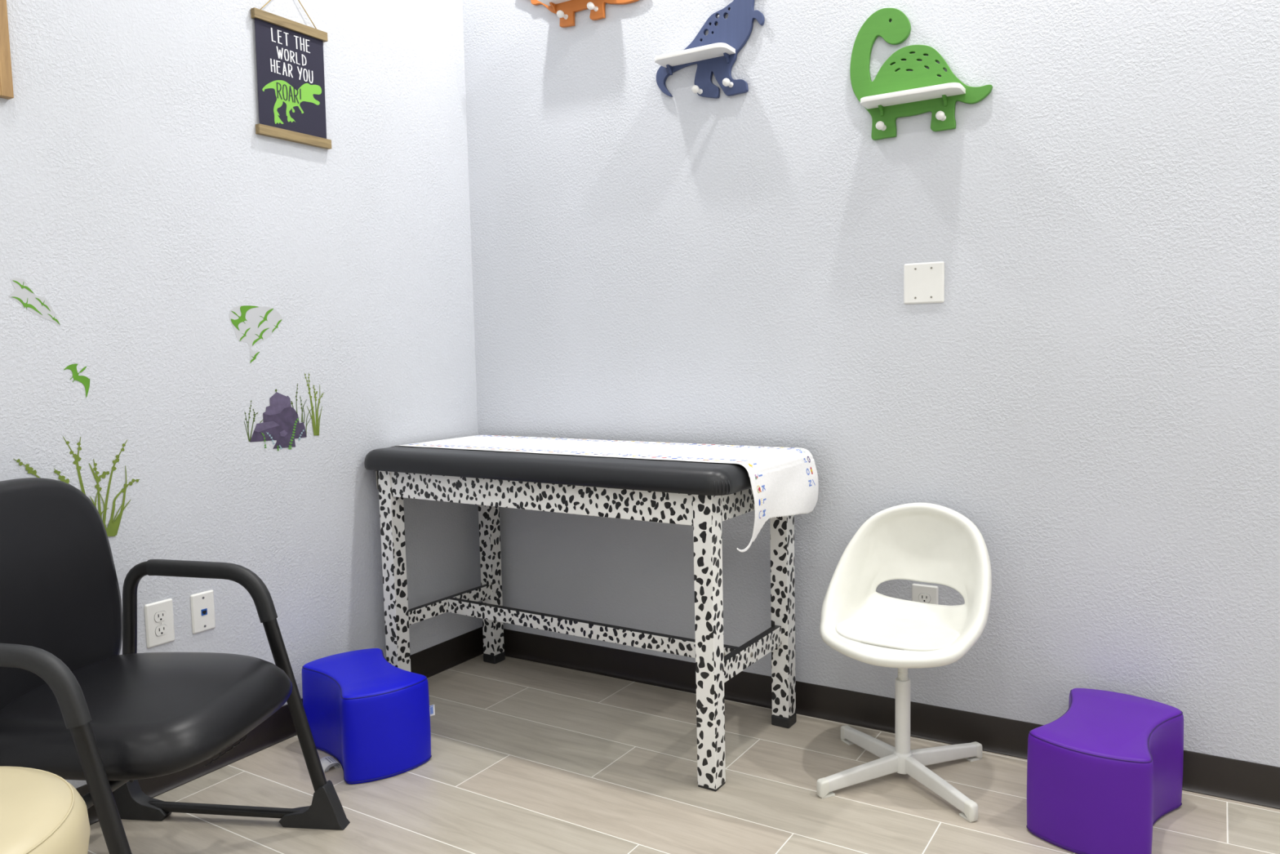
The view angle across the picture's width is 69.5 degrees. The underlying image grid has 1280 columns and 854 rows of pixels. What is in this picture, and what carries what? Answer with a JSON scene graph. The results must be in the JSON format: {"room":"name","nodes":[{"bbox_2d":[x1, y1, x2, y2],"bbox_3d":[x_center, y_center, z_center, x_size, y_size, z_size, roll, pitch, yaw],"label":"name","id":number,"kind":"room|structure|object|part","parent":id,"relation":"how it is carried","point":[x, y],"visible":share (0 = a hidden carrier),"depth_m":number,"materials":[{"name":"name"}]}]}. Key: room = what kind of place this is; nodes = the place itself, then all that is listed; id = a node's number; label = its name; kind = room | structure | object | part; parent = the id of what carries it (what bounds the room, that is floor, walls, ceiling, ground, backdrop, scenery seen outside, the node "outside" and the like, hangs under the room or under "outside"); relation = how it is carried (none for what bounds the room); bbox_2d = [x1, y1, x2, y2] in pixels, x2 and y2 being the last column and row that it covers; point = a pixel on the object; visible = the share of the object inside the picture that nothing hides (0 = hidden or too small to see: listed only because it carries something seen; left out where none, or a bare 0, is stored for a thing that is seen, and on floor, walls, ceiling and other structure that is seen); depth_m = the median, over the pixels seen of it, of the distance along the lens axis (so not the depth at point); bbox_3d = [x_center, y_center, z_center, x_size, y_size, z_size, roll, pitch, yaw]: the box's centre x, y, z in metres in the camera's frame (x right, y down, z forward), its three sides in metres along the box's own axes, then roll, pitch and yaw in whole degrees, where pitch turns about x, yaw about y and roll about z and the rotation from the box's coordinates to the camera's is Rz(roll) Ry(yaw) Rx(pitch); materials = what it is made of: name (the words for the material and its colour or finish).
{"room":"pediatric exam room","nodes":[
{"label":"pediatric exam room","id":0,"kind":"room"},
{"bbox_2d":[0,0,482,788],"bbox_3d":[-1.706,-0.635,1.973,0.100,3.400,3.850,2,6,31],"label":"wall","id":1,"kind":"structure","parent":0,"point":[141,197],"depth_m":2.73,"materials":[{"name":"paint"}]},
{"bbox_2d":[0,0,13,99],"bbox_3d":[-1.626,-0.998,1.968,0.023,0.478,0.484,2,6,31],"label":"picture frame","id":2,"kind":"object","parent":1,"relation":"attached to","point":[6,73],"visible":1,"depth_m":2.17,"materials":[{"name":"brown wood"}]},
{"bbox_2d":[8,278,60,325],"bbox_3d":[-1.482,-0.305,2.258,0.001,0.115,0.113,2,6,31],"label":"decal","id":3,"kind":"object","parent":1,"relation":"attached to","point":[38,305],"visible":1,"depth_m":2.25,"materials":[{"name":"green plastic"}]},
{"bbox_2d":[13,435,139,536],"bbox_3d":[-1.430,0.158,2.362,0.003,0.275,0.305,2,6,31],"label":"decal","id":4,"kind":"object","parent":1,"relation":"attached to","point":[112,530],"visible":0.8,"depth_m":2.41,"materials":[{"name":"green plastic"}]},
{"bbox_3d":[-1.466,0.165,2.302,0.001,0.191,0.165,2,6,31],"label":"stem","id":5,"kind":"part","parent":4,"relation":"part of","materials":[{"name":"green plastic"}]},
{"bbox_3d":[-1.440,0.178,2.345,0.001,0.158,0.085,2,6,31],"label":"stem","id":6,"kind":"part","parent":4,"relation":"part of","materials":[{"name":"green plastic"}]},
{"bbox_3d":[-1.429,0.154,2.366,0.001,0.270,0.081,2,6,31],"label":"stem","id":7,"kind":"part","parent":4,"relation":"part of","materials":[{"name":"green plastic"}]},
{"bbox_3d":[-1.431,0.115,2.360,0.001,0.179,0.026,2,6,31],"label":"stem","id":8,"kind":"part","parent":4,"relation":"part of","materials":[{"name":"green plastic"}]},
{"bbox_3d":[-1.413,0.119,2.389,0.001,0.054,0.024,2,6,31],"label":"stem","id":9,"kind":"part","parent":4,"relation":"part of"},
{"bbox_3d":[-1.408,0.183,2.400,0.001,0.204,0.019,2,6,31],"label":"stem","id":10,"kind":"part","parent":4,"relation":"part of","materials":[{"name":"green plastic"}]},
{"bbox_3d":[-1.402,0.228,2.409,0.001,0.116,0.013,2,6,31],"label":"stem","id":11,"kind":"part","parent":4,"relation":"part of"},
{"bbox_3d":[-1.401,0.128,2.409,0.001,0.024,0.033,2,6,31],"label":"stem","id":12,"kind":"part","parent":4,"relation":"part of","materials":[{"name":"green plastic"}]},
{"bbox_3d":[-1.387,0.160,2.434,0.001,0.246,0.086,2,6,31],"label":"stem","id":13,"kind":"part","parent":4,"relation":"part of","materials":[{"name":"green plastic"}]},
{"bbox_3d":[-1.384,0.247,2.439,0.001,0.079,0.034,2,6,31],"label":"stem","id":14,"kind":"part","parent":4,"relation":"part of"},
{"bbox_3d":[-1.380,0.195,2.446,0.001,0.182,0.045,2,6,31],"label":"stem","id":15,"kind":"part","parent":4,"relation":"part of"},
{"bbox_3d":[-1.379,0.241,2.449,0.001,0.090,0.061,2,6,31],"label":"stem","id":16,"kind":"part","parent":4,"relation":"part of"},
{"bbox_3d":[-1.375,0.212,2.456,0.001,0.143,0.097,2,6,31],"label":"stem","id":17,"kind":"part","parent":4,"relation":"part of","materials":[{"name":"green plastic"}]},
{"bbox_2d":[63,364,89,397],"bbox_3d":[-1.432,-0.117,2.347,0.001,0.089,0.063,2,6,31],"label":"decal","id":18,"kind":"object","parent":1,"relation":"attached to","point":[83,380],"visible":1,"depth_m":2.35,"materials":[{"name":"green plastic"}]},
{"bbox_2d":[144,598,174,648],"bbox_3d":[-1.324,0.542,2.547,0.008,0.122,0.080,2,6,31],"label":"wall outlet","id":19,"kind":"object","parent":1,"relation":"attached to","point":[158,615],"visible":1,"depth_m":2.54,"materials":[{"name":"white plastic"}]},
{"bbox_2d":[154,610,166,622],"bbox_3d":[-1.322,0.523,2.544,0.002,0.027,0.034,2,6,31],"label":"socket","id":20,"kind":"object","parent":19,"relation":"attached to","point":[159,615],"depth_m":2.54,"materials":[{"name":"white plastic"}]},
{"bbox_2d":[155,624,167,635],"bbox_3d":[-1.322,0.561,2.547,0.002,0.027,0.034,2,6,31],"label":"socket","id":21,"kind":"object","parent":19,"relation":"attached to","point":[160,629],"depth_m":2.55,"materials":[{"name":"white plastic"}]},
{"bbox_2d":[190,589,215,634],"bbox_3d":[-1.257,0.533,2.657,0.008,0.114,0.072,2,6,31],"label":"data plate","id":22,"kind":"object","parent":1,"relation":"attached to","point":[202,606],"visible":1,"depth_m":2.65,"materials":[{"name":"white plastic"}]},
{"bbox_2d":[229,305,283,363],"bbox_3d":[-1.156,-0.280,2.791,0.001,0.172,0.187,2,6,31],"label":"decal","id":23,"kind":"object","parent":1,"relation":"attached to","point":[251,325],"visible":1,"depth_m":2.78,"materials":[{"name":"green plastic"}]},
{"bbox_2d":[244,383,313,450],"bbox_3d":[-1.117,-0.030,2.865,0.002,0.207,0.255,2,6,31],"label":"decal","id":24,"kind":"object","parent":1,"relation":"attached to","point":[282,424],"visible":1,"depth_m":2.87},
{"bbox_3d":[-1.179,-0.001,2.767,0.001,0.091,0.013,2,6,31],"label":"reed stem","id":25,"kind":"part","parent":24,"relation":"part of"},
{"bbox_3d":[-1.173,-0.019,2.776,0.001,0.125,0.019,2,6,31],"label":"reed stem","id":26,"kind":"part","parent":24,"relation":"part of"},
{"bbox_3d":[-1.166,-0.002,2.787,0.001,0.086,0.035,2,6,31],"label":"reed stem","id":27,"kind":"part","parent":24,"relation":"part of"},
{"bbox_3d":[-1.085,-0.089,2.917,0.001,0.098,0.012,2,6,31],"label":"reed stem","id":28,"kind":"part","parent":24,"relation":"part of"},
{"bbox_2d":[75,626,483,825],"bbox_3d":[-1.598,1.005,2.116,0.014,0.105,3.736,2,6,31],"label":"baseboard","id":29,"kind":"structure","parent":1,"relation":"attached to","point":[279,726],"depth_m":2.87,"materials":[{"name":"rubber"}]},
{"bbox_2d":[250,0,331,149],"bbox_3d":[-1.080,-1.131,2.860,0.019,0.484,0.274,2,6,31],"label":"poster","id":30,"kind":"object","parent":1,"relation":"attached to","point":[291,82],"visible":1,"depth_m":2.85,"materials":[{"name":"grey fabric"}]},
{"bbox_3d":[-1.080,-1.241,2.853,0.018,0.028,0.268,2,6,31],"label":"rail","id":31,"kind":"part","parent":30,"relation":"part of","materials":[{"name":"brown wood"}]},
{"bbox_2d":[262,80,321,124],"bbox_3d":[-1.077,-1.006,2.868,0.001,0.153,0.222,2,6,31],"label":"print","id":32,"kind":"object","parent":30,"relation":"attached to","point":[308,91],"depth_m":2.86},
{"bbox_3d":[-1.076,-0.904,2.876,0.018,0.028,0.268,2,6,31],"label":"rail","id":33,"kind":"part","parent":30,"relation":"part of","materials":[{"name":"brown wood"}]},
{"bbox_3d":[-1.056,-1.315,2.890,0.003,0.116,0.098,2,6,35],"label":"hanging cord","id":34,"kind":"part","parent":30,"relation":"part of","materials":[{"name":"fabric"}]},
{"bbox_2d":[304,372,324,435],"bbox_3d":[-1.047,-0.074,2.978,0.002,0.205,0.074,2,6,31],"label":"decal","id":35,"kind":"object","parent":1,"relation":"attached to","point":[315,427],"visible":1,"depth_m":2.98,"materials":[{"name":"green plastic"}]},
{"bbox_3d":[-1.058,-0.073,2.961,0.001,0.204,0.034,2,6,31],"label":"reed stem","id":36,"kind":"part","parent":35,"relation":"part of","materials":[{"name":"green plastic"}]},
{"bbox_3d":[-1.055,-0.073,2.966,0.001,0.204,0.024,2,6,31],"label":"reed stem","id":37,"kind":"part","parent":35,"relation":"part of","materials":[{"name":"green plastic"}]},
{"bbox_3d":[-1.052,-0.018,2.971,0.001,0.092,0.010,2,6,31],"label":"reed stem","id":38,"kind":"part","parent":35,"relation":"part of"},
{"bbox_3d":[-1.045,-0.044,2.983,0.001,0.143,0.016,2,6,31],"label":"reed stem","id":39,"kind":"part","parent":35,"relation":"part of","materials":[{"name":"green plastic"}]},
{"bbox_3d":[-1.037,-0.043,2.996,0.001,0.139,0.037,2,6,31],"label":"reed stem","id":40,"kind":"part","parent":35,"relation":"part of","materials":[{"name":"green plastic"}]},
{"bbox_2d":[87,653,1279,853],"bbox_3d":[0.000,1.152,1.156,3.950,0.100,3.950,2,6,31],"label":"floor","id":41,"kind":"structure","parent":0,"point":[528,757],"depth_m":2.50,"materials":[{"name":"beige tile"}]},
{"bbox_2d":[0,765,90,853],"bbox_3d":[-1.023,0.825,1.272,0.494,0.575,0.504,2,6,31],"label":"round stool","id":42,"kind":"object","parent":41,"relation":"on","point":[42,812],"visible":1,"depth_m":1.31,"materials":[{"name":"beige leather"}]},
{"bbox_2d":[0,477,350,853],"bbox_3d":[-1.124,0.586,2.035,0.650,0.938,0.695,-1,5,8],"label":"armchair","id":43,"kind":"object","parent":41,"relation":"on","point":[73,707],"visible":0.98,"depth_m":2.03,"materials":[{"name":"black leather"}]},
{"bbox_3d":[-1.175,0.472,1.701,0.339,0.158,0.030,-1,5,8],"label":"armrest","id":44,"kind":"part","parent":43,"relation":"part of","materials":[{"name":"black rubber"}]},
{"bbox_3d":[-1.369,0.385,2.035,0.156,0.526,0.504,-1,5,8],"label":"backrest","id":45,"kind":"part","parent":43,"relation":"part of","materials":[{"name":"leather"}]},
{"bbox_3d":[-1.172,0.714,1.721,0.594,0.639,0.023,-1,5,8],"label":"frame","id":46,"kind":"part","parent":43,"relation":"part of","materials":[{"name":"black metal"}]},
{"bbox_3d":[-1.100,0.608,2.034,0.548,0.116,0.548,-1,5,8],"label":"seat","id":47,"kind":"part","parent":43,"relation":"part of","materials":[{"name":"leather"}]},
{"bbox_3d":[-1.088,0.416,2.348,0.339,0.158,0.030,-1,5,8],"label":"armrest","id":48,"kind":"part","parent":43,"relation":"part of","materials":[{"name":"black rubber"}]},
{"bbox_3d":[-1.085,0.659,2.368,0.594,0.639,0.023,-1,5,8],"label":"frame","id":49,"kind":"part","parent":43,"relation":"part of","materials":[{"name":"black metal"}]},
{"bbox_3d":[-1.068,0.995,2.394,0.530,0.027,0.025,-1,5,8],"label":"floor rail","id":50,"kind":"part","parent":43,"relation":"part of","materials":[{"name":"black metal"}]},
{"bbox_2d":[302,648,435,783],"bbox_3d":[-0.830,0.859,2.788,0.310,0.255,0.435,-5,6,-38],"label":"stool","id":51,"kind":"object","parent":41,"relation":"on","point":[372,714],"visible":0.95,"depth_m":2.66,"materials":[{"name":"blue plastic"}]},
{"bbox_3d":[-0.833,0.735,2.777,0.249,0.006,0.423,-5,6,-38],"label":"seat panel","id":52,"kind":"part","parent":51,"relation":"part of","materials":[{"name":"blue plastic"}]},
{"bbox_2d":[429,705,433,714],"bbox_3d":[-0.623,0.845,2.758,0.013,0.025,0.001,-5,6,-38],"label":"print","id":53,"kind":"object","parent":51,"relation":"on","point":[431,708],"depth_m":2.76},
{"bbox_2d":[364,445,796,791],"bbox_3d":[-0.198,0.509,3.034,1.396,0.880,0.610,2,6,33],"label":"exam table","id":54,"kind":"object","parent":41,"relation":"on","point":[702,495],"visible":0.75,"depth_m":2.82,"materials":[{"name":"white wood"}]},
{"bbox_3d":[-0.839,0.544,3.161,0.058,0.806,0.058,2,6,33],"label":"leg","id":55,"kind":"part","parent":54,"relation":"part of","materials":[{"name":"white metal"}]},
{"bbox_3d":[-0.578,0.491,3.563,0.058,0.779,0.058,2,6,33],"label":"leg","id":56,"kind":"part","parent":54,"relation":"part of","materials":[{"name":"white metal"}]},
{"bbox_2d":[390,435,818,551],"bbox_3d":[-0.185,0.181,3.004,1.410,0.229,0.545,2,6,33],"label":"paper","id":57,"kind":"object","parent":54,"relation":"on","point":[784,482],"visible":1,"depth_m":2.78,"materials":[{"name":"white paper"}]},
{"bbox_3d":[0.188,0.576,2.499,0.058,0.806,0.058,2,6,33],"label":"leg","id":58,"kind":"part","parent":54,"relation":"part of","materials":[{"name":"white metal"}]},
{"bbox_3d":[0.449,0.523,2.901,0.058,0.779,0.058,2,6,33],"label":"leg","id":59,"kind":"part","parent":54,"relation":"part of","materials":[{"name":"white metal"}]},
{"bbox_2d":[816,502,991,822],"bbox_3d":[0.722,0.603,2.534,0.467,0.734,0.473,2,6,31],"label":"swivel chair","id":60,"kind":"object","parent":41,"relation":"on","point":[922,542],"visible":1,"depth_m":2.60,"materials":[{"name":"white paint"}]},
{"bbox_3d":[0.602,0.937,2.501,0.234,0.057,0.025,-3,5,-23],"label":"leg","id":61,"kind":"part","parent":60,"relation":"part of","materials":[{"name":"white paint"}]},
{"bbox_3d":[0.673,0.921,2.680,0.025,0.057,0.234,-3,5,-23],"label":"leg","id":62,"kind":"part","parent":60,"relation":"part of","materials":[{"name":"white paint"}]},
{"bbox_3d":[0.782,0.939,2.429,0.025,0.057,0.234,-3,5,-23],"label":"leg","id":63,"kind":"part","parent":60,"relation":"part of","materials":[{"name":"white paint"}]},
{"bbox_3d":[0.854,0.923,2.607,0.234,0.057,0.025,-3,5,-23],"label":"leg","id":64,"kind":"part","parent":60,"relation":"part of","materials":[{"name":"white paint"}]},
{"bbox_2d":[1026,688,1183,853],"bbox_3d":[1.165,0.854,2.303,0.274,0.253,0.449,3,6,40],"label":"stool","id":65,"kind":"object","parent":41,"relation":"on","point":[1100,775],"visible":1,"depth_m":2.17,"materials":[{"name":"purple plastic"}]},
{"bbox_3d":[1.162,0.731,2.293,0.262,0.006,0.437,3,6,40],"label":"seat panel","id":66,"kind":"part","parent":65,"relation":"part of","materials":[{"name":"purple plastic"}]},
{"bbox_2d":[462,0,1279,767],"bbox_3d":[0.966,-0.750,2.646,3.950,3.400,0.100,2,6,31],"label":"wall","id":67,"kind":"structure","parent":0,"point":[1093,385],"depth_m":2.69,"materials":[{"name":"paint"}]},
{"bbox_2d":[530,0,639,27],"bbox_3d":[-0.235,-1.520,3.188,0.560,0.222,0.101,2,6,31],"label":"shelf","id":68,"kind":"object","parent":67,"relation":"attached to","point":[565,10],"visible":1,"depth_m":3.23,"materials":[{"name":"orange paint"}]},
{"bbox_2d":[654,0,764,98],"bbox_3d":[0.221,-1.266,2.932,0.445,0.411,0.101,2,6,31],"label":"shelf","id":69,"kind":"object","parent":67,"relation":"attached to","point":[716,53],"visible":1,"depth_m":2.95,"materials":[{"name":"blue painted wood"},{"name":"white painted wood"}]},
{"bbox_2d":[503,628,1279,808],"bbox_3d":[0.973,0.897,2.733,3.750,0.105,0.014,2,6,31],"label":"baseboard","id":70,"kind":"structure","parent":67,"relation":"attached to","point":[1240,780],"depth_m":2.90,"materials":[{"name":"rubber"}]},
{"bbox_2d":[849,8,992,140],"bbox_3d":[0.779,-1.027,2.612,0.403,0.370,0.101,2,6,31],"label":"shelf","id":71,"kind":"object","parent":67,"relation":"attached to","point":[893,94],"visible":1,"depth_m":2.66,"materials":[{"name":"green painted wood"},{"name":"white paint"}]},
{"bbox_2d":[903,261,944,304],"bbox_3d":[0.830,-0.421,2.698,0.116,0.118,0.007,2,6,31],"label":"blank plate","id":72,"kind":"object","parent":67,"relation":"attached to","point":[923,282],"visible":1,"depth_m":2.69,"materials":[{"name":"white plastic"}]},
{"bbox_2d":[911,583,938,604],"bbox_3d":[0.856,0.533,2.773,0.078,0.118,0.008,2,6,31],"label":"wall outlet","id":73,"kind":"object","parent":67,"relation":"attached to","point":[926,593],"visible":0.42,"depth_m":2.77,"materials":[{"name":"white plastic"}]},
{"bbox_2d":[918,593,930,603],"bbox_3d":[0.854,0.514,2.769,0.034,0.027,0.002,2,6,31],"label":"socket","id":74,"kind":"object","parent":73,"relation":"attached to","point":[922,597],"depth_m":2.77,"materials":[{"name":"white plastic"}]}
]}

